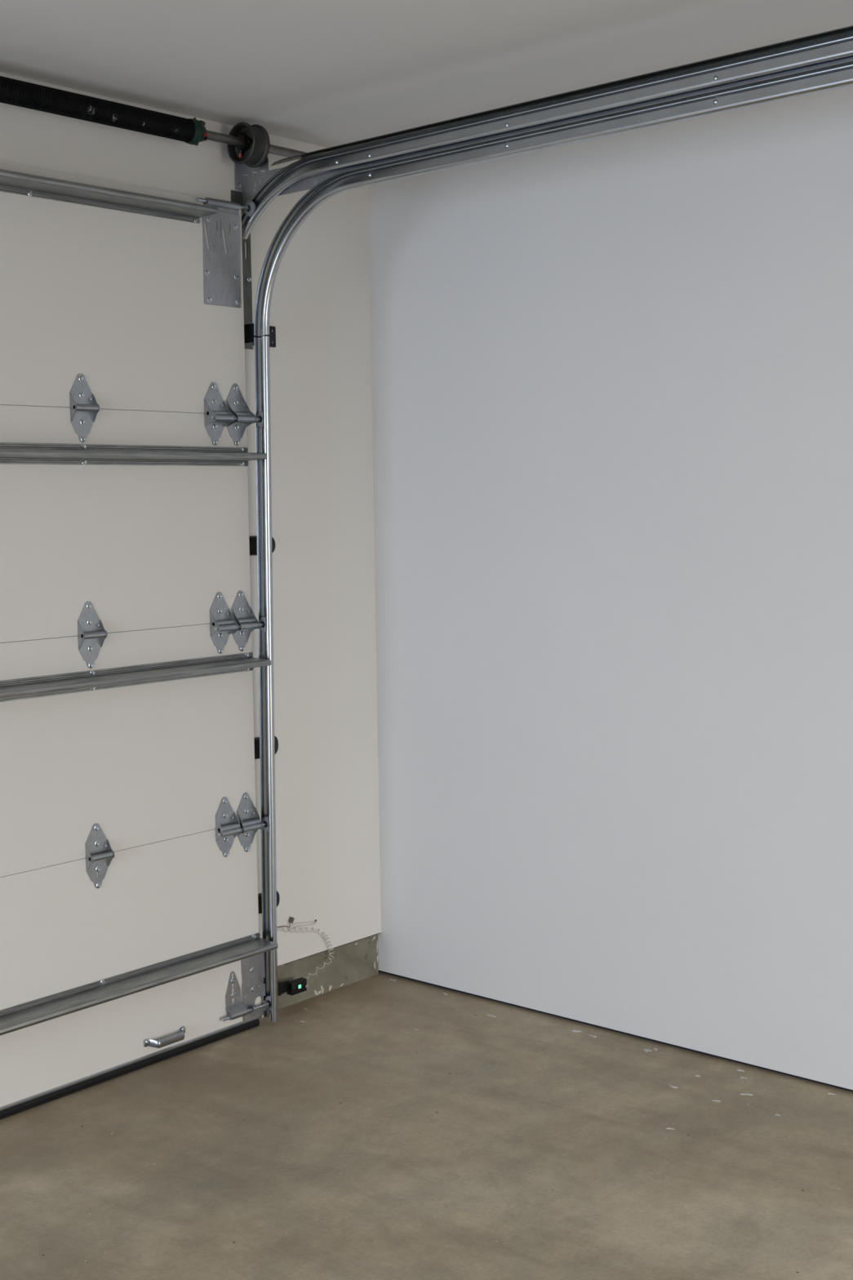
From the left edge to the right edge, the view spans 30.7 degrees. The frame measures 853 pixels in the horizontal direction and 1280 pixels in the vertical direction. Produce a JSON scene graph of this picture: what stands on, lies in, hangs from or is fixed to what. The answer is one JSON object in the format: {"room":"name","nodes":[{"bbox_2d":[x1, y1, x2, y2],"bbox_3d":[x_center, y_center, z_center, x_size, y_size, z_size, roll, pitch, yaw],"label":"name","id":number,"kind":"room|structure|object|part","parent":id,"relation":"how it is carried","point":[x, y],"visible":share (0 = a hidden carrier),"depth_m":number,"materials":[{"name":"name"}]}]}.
{"room":"garage","nodes":[
{"label":"garage","id":0,"kind":"room"},
{"bbox_2d":[0,72,381,1017],"bbox_3d":[-2.361,0.042,2.688,0.100,2.710,6.600,4,7,41],"label":"wall","id":1,"kind":"structure","parent":0,"point":[328,864],"depth_m":4.92,"materials":[{"name":"paint"}]},
{"bbox_2d":[0,75,307,167],"bbox_3d":[-1.016,-1.382,3.955,0.122,0.122,1.986,4,7,42],"label":"bar","id":2,"kind":"object","parent":1,"relation":"attached to","point":[248,144],"visible":0.99,"depth_m":4.18,"materials":[{"name":"metal"}]},
{"bbox_2d":[194,120,208,146],"bbox_3d":[-0.642,-1.427,4.367,0.067,0.067,0.021,4,7,41],"label":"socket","id":3,"kind":"object","parent":2,"relation":"attached to","point":[202,133],"depth_m":4.34,"materials":[{"name":"metal"}]},
{"bbox_2d":[234,156,269,205],"bbox_3d":[-0.512,-1.376,4.569,0.120,0.189,0.029,3,7,38],"label":"plate","id":4,"kind":"object","parent":1,"relation":"attached to","point":[245,184],"visible":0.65,"depth_m":4.59,"materials":[{"name":"metal"}]},
{"bbox_2d":[276,916,316,930],"bbox_3d":[-0.415,0.898,4.931,0.011,0.047,0.197,4,7,40],"label":"wire splice","id":5,"kind":"object","parent":1,"relation":"attached to","point":[291,920],"visible":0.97,"depth_m":4.91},
{"bbox_2d":[276,926,334,978],"bbox_3d":[-0.380,0.985,4.961,0.032,0.185,0.253,4,7,41],"label":"wire","id":6,"kind":"object","parent":1,"relation":"attached to","point":[283,926],"visible":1,"depth_m":5.01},
{"bbox_2d":[277,933,378,1008],"bbox_3d":[-0.363,1.080,5.104,0.086,0.148,0.515,4,7,41],"label":"concrete curb","id":7,"kind":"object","parent":1,"relation":"attached to","point":[358,960],"depth_m":5.10,"materials":[{"name":"concrete"}]},
{"bbox_2d":[277,933,379,966],"bbox_3d":[-0.329,1.010,5.066,0.011,0.004,0.514,4,7,41],"label":"trim","id":8,"kind":"structure","parent":1,"relation":"attached to","point":[378,933],"depth_m":5.06,"materials":[{"name":"grey concrete"}]},
{"bbox_2d":[231,25,852,1022],"bbox_3d":[0.532,-0.113,3.862,2.756,2.698,0.167,4,7,41],"label":"door track","id":9,"kind":"object","parent":1,"relation":"attached to","point":[820,62],"visible":0.97,"depth_m":4.08,"materials":[{"name":"metal"}]},
{"bbox_2d":[0,162,278,1119],"bbox_3d":[-1.393,0.054,3.632,0.128,2.486,2.774,4,7,41],"label":"garage door","id":10,"kind":"structure","parent":9,"relation":"attached to","point":[131,940],"depth_m":4.29,"materials":[{"name":"metal"}]},
{"bbox_3d":[-1.450,-0.866,3.563,0.044,0.609,2.740,4,7,41],"label":"door","id":11,"kind":"part","parent":10,"relation":"part of","materials":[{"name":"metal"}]},
{"bbox_3d":[-1.441,-0.259,3.618,0.044,0.609,2.740,4,7,41],"label":"door","id":12,"kind":"part","parent":10,"relation":"part of","materials":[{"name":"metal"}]},
{"bbox_3d":[-1.432,0.349,3.673,0.044,0.609,2.740,4,7,41],"label":"door","id":13,"kind":"part","parent":10,"relation":"part of","materials":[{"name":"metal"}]},
{"bbox_3d":[-1.423,0.957,3.729,0.044,0.609,2.740,4,7,41],"label":"door","id":14,"kind":"part","parent":10,"relation":"part of","materials":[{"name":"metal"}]},
{"bbox_3d":[-0.744,1.148,4.473,0.035,0.028,0.150,4,7,41],"label":"pull handle","id":15,"kind":"part","parent":10,"relation":"part of","materials":[{"name":"metal"}]},
{"bbox_2d":[202,197,240,307],"bbox_3d":[-0.586,-1.121,4.500,0.021,0.300,0.148,4,7,41],"label":"top bracket","id":16,"kind":"object","parent":10,"relation":"attached to","point":[221,231],"depth_m":4.50,"materials":[{"name":"metal"}]},
{"bbox_3d":[-0.582,-1.261,4.492,0.010,0.010,0.213,4,7,41],"label":"roller stem","id":17,"kind":"part","parent":10,"relation":"part of","materials":[{"name":"metal"}]},
{"bbox_3d":[-0.549,-0.647,4.534,0.010,0.010,0.203,4,7,41],"label":"roller stem","id":18,"kind":"part","parent":10,"relation":"part of","materials":[{"name":"metal"}]},
{"bbox_3d":[-0.547,-0.040,4.595,0.010,0.010,0.203,4,7,41],"label":"roller stem","id":19,"kind":"part","parent":10,"relation":"part of","materials":[{"name":"metal"}]},
{"bbox_3d":[-0.545,0.567,4.656,0.010,0.010,0.203,4,7,41],"label":"roller stem","id":20,"kind":"part","parent":10,"relation":"part of","materials":[{"name":"metal"}]},
{"bbox_3d":[-0.541,1.125,4.710,0.010,0.010,0.204,4,7,41],"label":"roller stem","id":21,"kind":"part","parent":10,"relation":"part of","materials":[{"name":"metal"}]},
{"bbox_2d":[240,952,266,1022],"bbox_3d":[-0.528,1.051,4.736,0.011,0.215,0.087,4,7,41],"label":"bottom bracket","id":22,"kind":"object","parent":10,"relation":"attached to","point":[252,968],"depth_m":4.74,"materials":[{"name":"metal"}]},
{"bbox_2d":[277,977,308,995],"bbox_3d":[-0.436,1.088,4.869,0.030,0.059,0.156,4,7,41],"label":"sensor","id":23,"kind":"object","parent":9,"relation":"attached to","point":[299,985],"visible":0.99,"depth_m":4.88,"materials":[{"name":"black plastic"}]},
{"bbox_2d":[0,971,852,1279],"bbox_3d":[0.156,1.603,0.741,6.600,0.122,6.700,4,7,41],"label":"floor","id":24,"kind":"structure","parent":0,"point":[385,1126],"depth_m":3.80,"materials":[{"name":"concrete"}]},
{"bbox_2d":[0,0,852,150],"bbox_3d":[0.121,-1.198,0.415,6.700,0.100,6.800,4,7,41],"label":"ceiling","id":25,"kind":"structure","parent":0,"point":[328,73],"depth_m":3.81,"materials":[{"name":"paint"}]},
{"bbox_2d":[368,84,852,1089],"bbox_3d":[2.287,-0.069,3.100,6.600,2.697,0.100,4,7,41],"label":"wall","id":26,"kind":"structure","parent":0,"point":[611,376],"depth_m":4.50,"materials":[{"name":"paint"}]},
{"bbox_2d":[378,970,852,1091],"bbox_3d":[2.313,1.279,3.230,6.600,0.013,0.081,4,7,41],"label":"baseboard","id":27,"kind":"structure","parent":26,"relation":"attached to","point":[698,1051],"depth_m":4.64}
]}

